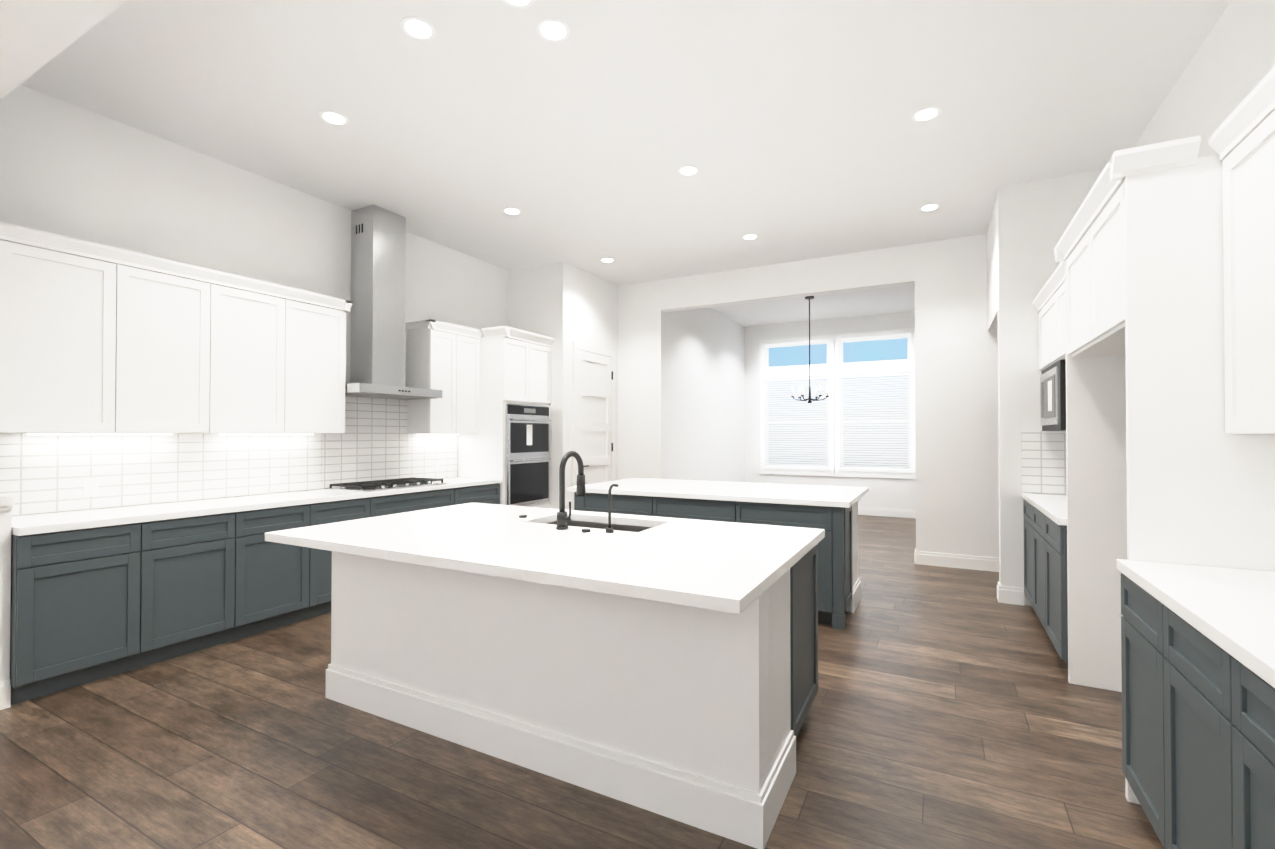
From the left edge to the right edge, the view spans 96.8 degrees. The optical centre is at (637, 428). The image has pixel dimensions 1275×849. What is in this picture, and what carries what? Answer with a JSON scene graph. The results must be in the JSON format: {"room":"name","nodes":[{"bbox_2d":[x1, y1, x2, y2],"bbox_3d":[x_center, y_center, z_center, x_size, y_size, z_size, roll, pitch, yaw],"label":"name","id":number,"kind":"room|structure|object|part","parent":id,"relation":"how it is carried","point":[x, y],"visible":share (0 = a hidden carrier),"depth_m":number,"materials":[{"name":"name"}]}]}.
{"room":"kitchen","nodes":[
{"label":"kitchen","id":0,"kind":"room"},
{"bbox_2d":[0,494,13,709],"bbox_3d":[-4.447,0.864,1.143,0.583,1.075,4.268,0,-1,28],"label":"wall","id":1,"kind":"structure","parent":0,"point":[6,504],"depth_m":2.88,"materials":[{"name":"paint"}]},
{"bbox_2d":[0,0,126,99],"bbox_3d":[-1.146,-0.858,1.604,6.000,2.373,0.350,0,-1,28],"label":"header beam","id":2,"kind":"structure","parent":0,"point":[36,35],"depth_m":2.47,"materials":[{"name":"paint"}]},
{"bbox_2d":[0,84,507,515],"bbox_3d":[-3.732,-0.302,3.285,0.150,3.450,8.700,0,-1,28],"label":"wall","id":3,"kind":"structure","parent":0,"point":[67,169],"depth_m":4.09,"materials":[{"name":"paint"}]},
{"bbox_2d":[0,230,131,432],"bbox_3d":[-3.431,-0.506,3.333,0.334,1.060,0.565,0,-1,28],"label":"upper cabinet","id":4,"kind":"object","parent":3,"relation":"attached to","point":[97,338],"depth_m":3.25,"materials":[{"name":"white wood"}]},
{"bbox_2d":[27,433,172,434],"bbox_3d":[-3.388,0.035,3.608,0.030,0.013,0.700,0,-1,28],"label":"under-cabinet light","id":5,"kind":"object","parent":4,"relation":"attached to","point":[172,434],"depth_m":3.57,"materials":[{"name":"white plastic"}]},
{"bbox_2d":[132,258,223,432],"bbox_3d":[-3.207,-0.502,3.753,0.334,1.060,0.624,0,-1,28],"label":"upper cabinet","id":6,"kind":"object","parent":3,"relation":"attached to","point":[178,315],"depth_m":3.73,"materials":[{"name":"white wood"}]},
{"bbox_2d":[0,396,457,515],"bbox_3d":[-2.853,0.109,4.753,0.015,0.825,3.585,0,-1,28],"label":"backsplash","id":7,"kind":"structure","parent":3,"relation":"attached to","point":[39,474],"depth_m":4.18,"materials":[{"name":"tile"}]},
{"bbox_2d":[224,278,295,432],"bbox_3d":[-2.970,-0.497,4.198,0.334,1.060,0.625,0,-1,28],"label":"upper cabinet","id":8,"kind":"object","parent":3,"relation":"attached to","point":[260,324],"depth_m":4.18,"materials":[{"name":"white wood"}]},
{"bbox_2d":[219,433,313,434],"bbox_3d":[-2.919,0.044,4.491,0.030,0.013,0.700,0,-1,28],"label":"under-cabinet light","id":9,"kind":"object","parent":8,"relation":"attached to","point":[219,433],"depth_m":4.36,"materials":[{"name":"white plastic"}]},
{"bbox_2d":[296,294,347,432],"bbox_3d":[-2.747,-0.493,4.617,0.334,1.060,0.565,0,-1,28],"label":"upper cabinet","id":10,"kind":"object","parent":3,"relation":"attached to","point":[320,326],"depth_m":4.60,"materials":[{"name":"white wood"}]},
{"bbox_2d":[345,204,442,399],"bbox_3d":[-2.326,-1.149,5.231,0.510,1.710,0.892,0,-1,28],"label":"range hood","id":11,"kind":"object","parent":3,"relation":"attached to","point":[378,293],"visible":0.98,"depth_m":5.15,"materials":[{"name":"silver metal"}]},
{"bbox_2d":[405,319,482,433],"bbox_3d":[-2.023,-0.509,5.943,0.369,1.120,0.721,0,-1,28],"label":"upper cabinet","id":12,"kind":"object","parent":3,"relation":"attached to","point":[444,357],"visible":0.98,"depth_m":5.75,"materials":[{"name":"white wood"}]},
{"bbox_2d":[417,434,458,434],"bbox_3d":[-2.109,0.060,6.014,0.030,0.013,0.550,0,-1,28],"label":"under-cabinet light","id":13,"kind":"object","parent":12,"relation":"attached to","point":[417,434],"depth_m":5.98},
{"bbox_2d":[508,261,617,509],"bbox_3d":[-0.978,-0.257,7.568,0.990,3.450,1.450,0,-1,28],"label":"wall","id":14,"kind":"structure","parent":0,"point":[565,305],"depth_m":6.87,"materials":[{"name":"paint"}]},
{"bbox_2d":[572,341,614,509],"bbox_3d":[-0.527,0.203,7.284,0.066,2.525,0.990,0,-1,28],"label":"door","id":15,"kind":"structure","parent":14,"relation":"attached to","point":[593,436],"depth_m":7.28,"materials":[{"name":"white wood"}]},
{"bbox_2d":[0,515,1163,848],"bbox_3d":[0.863,1.479,3.824,8.100,0.100,14.000,0,-1,28],"label":"floor","id":16,"kind":"structure","parent":0,"point":[950,707],"depth_m":2.42,"materials":[{"name":"brown wood"}]},
{"bbox_2d":[10,517,157,704],"bbox_3d":[-3.291,0.986,3.266,0.629,0.876,0.565,0,-1,28],"label":"base cabinet","id":17,"kind":"object","parent":16,"relation":"on","point":[100,593],"depth_m":3.09,"materials":[{"name":"wood"}]},
{"bbox_2d":[11,477,500,532],"bbox_3d":[-2.578,0.542,4.601,0.640,0.040,3.585,0,-1,28],"label":"countertop","id":18,"kind":"structure","parent":17,"relation":"on","point":[64,520],"depth_m":3.68,"materials":[{"name":"white stone"}]},
{"bbox_2d":[325,477,448,491],"bbox_3d":[-2.261,0.505,5.179,0.510,0.045,0.910,0,-1,28],"label":"cooktop","id":19,"kind":"object","parent":18,"relation":"in","point":[377,485],"visible":1,"depth_m":5.02,"materials":[{"name":"silver metal"}]},
{"bbox_2d":[158,509,249,661],"bbox_3d":[-3.068,0.990,3.685,0.629,0.876,0.625,0,-1,28],"label":"base cabinet","id":20,"kind":"object","parent":16,"relation":"on","point":[204,558],"depth_m":3.61,"materials":[{"name":"wood"}]},
{"bbox_2d":[250,501,321,634],"bbox_3d":[-2.831,0.995,4.131,0.629,0.876,0.625,0,-1,28],"label":"base cabinet","id":21,"kind":"object","parent":16,"relation":"on","point":[286,580],"depth_m":4.05,"materials":[{"name":"wood"}]},
{"bbox_2d":[322,493,377,613],"bbox_3d":[-2.594,0.999,4.577,0.629,0.876,0.625,0,-1,28],"label":"base cabinet","id":22,"kind":"object","parent":16,"relation":"on","point":[346,508],"depth_m":4.41,"materials":[{"name":"wood"}]},
{"bbox_2d":[378,485,461,515],"bbox_3d":[-2.259,1.006,5.207,0.629,0.876,1.041,0,-1,28],"label":"base cabinet","id":23,"kind":"object","parent":16,"relation":"on","point":[421,499],"depth_m":5.09,"materials":[{"name":"wood"}]},
{"bbox_2d":[462,481,500,504],"bbox_3d":[-1.906,1.013,5.871,0.629,0.876,0.704,0,-1,28],"label":"base cabinet","id":24,"kind":"object","parent":16,"relation":"on","point":[489,493],"depth_m":5.81,"materials":[{"name":"wood"}]},
{"bbox_2d":[458,326,554,507],"bbox_3d":[-1.505,0.187,6.520,0.736,2.540,0.884,0,-1,28],"label":"tall cabinet","id":25,"kind":"object","parent":16,"relation":"on","point":[508,445],"visible":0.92,"depth_m":6.22,"materials":[{"name":"white wood"}]},
{"bbox_2d":[326,519,821,848],"bbox_3d":[-0.363,0.982,2.913,2.340,0.876,1.067,0,-1,28],"label":"kitchen island","id":26,"kind":"object","parent":16,"relation":"on","point":[666,666],"depth_m":2.27,"materials":[{"name":"wood"}]},
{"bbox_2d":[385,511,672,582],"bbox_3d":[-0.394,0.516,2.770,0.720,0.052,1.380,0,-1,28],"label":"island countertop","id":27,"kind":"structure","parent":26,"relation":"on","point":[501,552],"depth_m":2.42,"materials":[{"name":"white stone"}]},
{"bbox_2d":[556,451,585,529],"bbox_3d":[-0.326,0.309,2.909,0.091,0.390,0.225,0,-1,28],"label":"faucet","id":28,"kind":"object","parent":27,"relation":"on","point":[563,519],"visible":1,"depth_m":2.84,"materials":[{"name":"black metal"}]},
{"bbox_3d":[-0.251,0.496,2.762,0.043,0.012,0.043,0,-1,16],"label":"air switch button","id":29,"kind":"part","parent":27,"relation":"part of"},
{"bbox_2d":[606,484,618,532],"bbox_3d":[-0.122,0.386,2.771,0.040,0.232,0.096,0,-1,28],"label":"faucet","id":30,"kind":"object","parent":27,"relation":"on","point":[609,529],"visible":1,"depth_m":2.74,"materials":[{"name":"metal"}]},
{"bbox_2d":[574,494,860,629],"bbox_3d":[0.655,1.003,4.966,2.340,0.876,0.905,0,-1,28],"label":"kitchen island","id":31,"kind":"object","parent":16,"relation":"on","point":[832,511],"depth_m":4.30,"materials":[{"name":"wood"}]},
{"bbox_2d":[567,478,868,509],"bbox_3d":[0.727,0.547,5.107,2.404,0.040,1.280,0,-1,28],"label":"island countertop","id":32,"kind":"structure","parent":31,"relation":"on","point":[781,494],"depth_m":4.81,"materials":[{"name":"white stone"}]},
{"bbox_2d":[1022,497,1029,600],"bbox_3d":[3.287,0.995,4.205,0.629,0.876,0.590,0,-1,28],"label":"base cabinet","id":33,"kind":"object","parent":16,"relation":"on","point":[1026,504],"depth_m":4.49,"materials":[{"name":"wood"}]},
{"bbox_2d":[1030,505,1041,622],"bbox_3d":[3.052,0.991,3.764,0.629,0.876,0.650,0,-1,28],"label":"base cabinet","id":34,"kind":"object","parent":16,"relation":"on","point":[1035,513],"depth_m":4.07,"materials":[{"name":"wood"}]},
{"bbox_2d":[1042,513,1067,662],"bbox_3d":[2.817,0.986,3.322,0.629,0.876,0.590,0,-1,28],"label":"base cabinet","id":35,"kind":"object","parent":16,"relation":"on","point":[1045,553],"depth_m":3.39,"materials":[{"name":"wood"}]},
{"bbox_2d":[1022,493,1066,520],"bbox_3d":[3.047,0.533,3.771,0.640,0.040,1.590,0,-1,28],"label":"countertop","id":36,"kind":"structure","parent":35,"relation":"on","point":[1054,505],"depth_m":3.90,"materials":[{"name":"white stone"}]},
{"bbox_2d":[1117,567,1148,818],"bbox_3d":[1.993,0.970,1.773,0.629,0.876,0.520,0,-1,28],"label":"base cabinet","id":37,"kind":"object","parent":16,"relation":"on","point":[1134,597],"depth_m":2.01,"materials":[{"name":"wood"}]},
{"bbox_2d":[1054,135,1274,803],"bbox_3d":[2.391,0.183,2.544,0.642,2.465,1.270,0,-1,28],"label":"enclosure","id":38,"kind":"object","parent":16,"relation":"on","point":[1162,466],"visible":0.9,"depth_m":2.13,"materials":[{"name":"white wood"}]},
{"bbox_2d":[1149,591,1208,848],"bbox_3d":[1.791,0.966,1.393,0.629,0.876,0.580,0,-1,28],"label":"base cabinet","id":39,"kind":"object","parent":16,"relation":"on","point":[1198,697],"depth_m":1.66,"materials":[{"name":"wood"}]},
{"bbox_2d":[1117,559,1274,682],"bbox_3d":[1.031,0.493,-0.021,0.640,0.040,4.600,0,-1,28],"label":"countertop","id":40,"kind":"structure","parent":39,"relation":"on","point":[1236,607],"depth_m":1.63,"materials":[{"name":"white stone"}]},
{"bbox_2d":[1209,635,1274,848],"bbox_3d":[1.575,0.962,0.987,0.629,0.876,0.580,0,-1,28],"label":"base cabinet","id":41,"kind":"object","parent":16,"relation":"on","point":[1241,699],"depth_m":1.30,"materials":[{"name":"wood"}]},
{"bbox_2d":[21,0,1231,326],"bbox_3d":[0.863,-2.071,3.861,8.100,0.100,14.000,0,-1,28],"label":"ceiling","id":42,"kind":"structure","parent":0,"point":[791,130],"depth_m":3.58,"materials":[{"name":"paint"}]},
{"bbox_2d":[319,111,348,125],"bbox_3d":[-1.973,-2.019,3.681,0.169,0.004,0.169,0,-1,-11],"label":"recessed light","id":43,"kind":"object","parent":42,"relation":"in","point":[332,117],"depth_m":3.68,"materials":[{"name":"white plastic"}]},
{"bbox_2d":[400,17,435,40],"bbox_3d":[-1.112,-2.027,2.873,0.169,0.004,0.169,0,-1,22],"label":"recessed light","id":44,"kind":"object","parent":42,"relation":"in","point":[416,28],"depth_m":2.87,"materials":[{"name":"white plastic"}]},
{"bbox_2d":[503,208,520,214],"bbox_3d":[-1.156,-2.003,5.218,0.169,0.004,0.169,0,-1,22],"label":"recessed light","id":45,"kind":"object","parent":42,"relation":"in","point":[511,211],"depth_m":5.21,"materials":[{"name":"white plastic"}]},
{"bbox_2d":[502,0,534,8],"bbox_3d":[-0.563,-2.029,2.648,0.169,0.004,0.169,0,-1,22],"label":"recessed light","id":46,"kind":"object","parent":42,"relation":"in","point":[520,4],"depth_m":2.70,"materials":[{"name":"white plastic"}]},
{"bbox_2d":[537,18,569,41],"bbox_3d":[-0.428,-2.027,2.882,0.169,0.004,0.169,0,-1,19],"label":"recessed light","id":47,"kind":"object","parent":42,"relation":"in","point":[548,29],"depth_m":2.88,"materials":[{"name":"white plastic"}]},
{"bbox_2d":[600,258,614,262],"bbox_3d":[-0.354,-1.987,6.683,0.169,0.004,0.169,0,-1,22],"label":"recessed light","id":48,"kind":"object","parent":42,"relation":"in","point":[607,260],"depth_m":6.68,"materials":[{"name":"white plastic"}]},
{"bbox_2d":[678,165,698,175],"bbox_3d":[0.398,-2.011,4.414,0.169,0.004,0.169,0,-1,-11],"label":"recessed light","id":49,"kind":"object","parent":42,"relation":"in","point":[689,170],"depth_m":4.40,"materials":[{"name":"white plastic"}]},
{"bbox_2d":[742,234,758,239],"bbox_3d":[1.174,-1.996,5.893,0.169,0.004,0.169,0,-1,22],"label":"recessed light","id":50,"kind":"object","parent":42,"relation":"in","point":[749,236],"depth_m":5.88,"materials":[{"name":"white plastic"}]},
{"bbox_2d":[791,296,828,402],"bbox_3d":[2.566,-1.177,8.440,0.530,1.588,0.540,0,-1,28],"label":"chandelier","id":51,"kind":"object","parent":42,"relation":"hanging from","point":[809,399],"visible":1,"depth_m":8.43,"materials":[{"name":"brown metal"}]},
{"bbox_2d":[911,107,940,121],"bbox_3d":[1.855,-2.019,3.639,0.169,0.004,0.169,0,-1,-11],"label":"recessed light","id":52,"kind":"object","parent":42,"relation":"in","point":[925,114],"depth_m":3.63,"materials":[{"name":"white plastic"}]},
{"bbox_2d":[919,204,939,210],"bbox_3d":[2.649,-2.003,5.131,0.169,0.004,0.169,0,-1,22],"label":"recessed light","id":53,"kind":"object","parent":42,"relation":"in","point":[929,207],"depth_m":5.12,"materials":[{"name":"white plastic"}]},
{"bbox_2d":[666,307,744,481],"bbox_3d":[1.184,-0.238,9.335,0.150,3.450,3.700,0,-1,28],"label":"wall","id":54,"kind":"structure","parent":0,"point":[705,394],"depth_m":8.96,"materials":[{"name":"paint"}]},
{"bbox_2d":[618,234,998,557],"bbox_3d":[2.757,-0.270,6.318,6.780,3.450,0.150,0,-1,28],"label":"wall","id":55,"kind":"structure","parent":0,"point":[956,427],"depth_m":6.06,"materials":[{"name":"paint"}]},
{"bbox_2d":[914,550,998,571],"bbox_3d":[4.263,1.376,5.404,2.918,0.140,0.016,0,-1,28],"label":"baseboard","id":56,"kind":"structure","parent":55,"relation":"attached to","point":[920,557],"depth_m":5.89,"materials":[{"name":"white wood"}]},
{"bbox_2d":[745,311,915,509],"bbox_3d":[4.057,-0.233,9.817,4.470,3.450,0.150,0,-1,28],"label":"wall","id":57,"kind":"structure","parent":0,"point":[894,493],"depth_m":10.19,"materials":[{"name":"paint"}]},
{"bbox_2d":[759,328,915,478],"bbox_3d":[3.500,-0.416,10.081,2.660,2.520,0.150,0,-1,28],"label":"window frames","id":58,"kind":"structure","parent":57,"relation":"in","point":[832,369],"depth_m":10.02,"materials":[{"name":"white wood"}]},
{"bbox_2d":[765,376,828,468],"bbox_3d":[2.912,-0.113,10.368,1.139,1.649,0.044,0,-1,28],"label":"window blinds","id":59,"kind":"object","parent":58,"relation":"attached to","point":[774,391],"depth_m":10.36,"materials":[{"name":"white plastic"}]},
{"bbox_2d":[840,372,910,470],"bbox_3d":[4.083,-0.119,9.745,1.117,1.649,0.044,0,-1,28],"label":"window blinds","id":60,"kind":"object","parent":58,"relation":"attached to","point":[904,373],"depth_m":9.73,"materials":[{"name":"white plastic"}]},
{"bbox_2d":[858,507,915,517],"bbox_3d":[3.987,1.421,9.742,4.400,0.140,0.018,0,-1,28],"label":"baseboard","id":61,"kind":"structure","parent":57,"relation":"attached to","point":[872,511],"depth_m":9.60,"materials":[{"name":"white wood"}]},
{"bbox_2d":[987,194,997,330],"bbox_3d":[3.386,-1.506,5.288,0.130,1.000,1.096,0,-1,28],"label":"wall","id":62,"kind":"structure","parent":0,"point":[992,278],"depth_m":5.27,"materials":[{"name":"paint"}]},
{"bbox_2d":[997,170,1102,605],"bbox_3d":[4.104,-0.292,4.197,2.410,3.450,0.130,0,-1,28],"label":"wall","id":63,"kind":"structure","parent":0,"point":[1034,219],"depth_m":4.64,"materials":[{"name":"paint"}]},
{"bbox_2d":[1021,431,1066,493],"bbox_3d":[3.420,0.267,4.474,0.638,0.503,0.010,0,-1,28],"label":"backsplash","id":64,"kind":"structure","parent":63,"relation":"attached to","point":[1043,462],"depth_m":4.55,"materials":[{"name":"tile"}]},
{"bbox_2d":[1132,0,1274,157],"bbox_3d":[1.714,-0.332,0.428,0.150,3.450,8.770,0,-1,28],"label":"wall","id":65,"kind":"structure","parent":0,"point":[1230,67],"depth_m":2.81,"materials":[{"name":"paint"}]},
{"bbox_2d":[1036,289,1051,360],"bbox_3d":[3.273,-0.719,4.081,0.518,0.500,0.854,0,-1,28],"label":"upper cabinet","id":66,"kind":"object","parent":65,"relation":"attached to","point":[1048,303],"depth_m":4.32,"materials":[{"name":"white wood"}]},
{"bbox_2d":[1039,349,1065,432],"bbox_3d":[3.282,-0.262,4.096,0.522,0.547,0.810,0,-1,28],"label":"microwave","id":67,"kind":"object","parent":65,"relation":"attached to","point":[1053,377],"depth_m":4.04,"materials":[{"name":"silver metal"}]},
{"bbox_2d":[1052,269,1065,360],"bbox_3d":[2.942,-0.725,3.457,0.518,0.500,0.794,0,-1,28],"label":"upper cabinet","id":68,"kind":"object","parent":65,"relation":"attached to","point":[1058,290],"depth_m":3.82,"materials":[{"name":"white wood"}]},
{"bbox_2d":[1216,95,1274,433],"bbox_3d":[2.123,-0.488,1.719,0.333,1.010,0.520,0,-1,28],"label":"upper cabinet","id":69,"kind":"object","parent":65,"relation":"attached to","point":[1242,141],"depth_m":1.87,"materials":[{"name":"white wood"}]},
{"label":"outside","id":70,"kind":"structure","parent":0,"visible":0},
{"bbox_2d":[769,338,907,466],"bbox_3d":[4.676,-0.744,11.232,9.500,5.500,0.020,0,-1,28],"label":"sky","id":71,"kind":"structure","parent":70,"point":[879,350],"depth_m":11.44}
]}

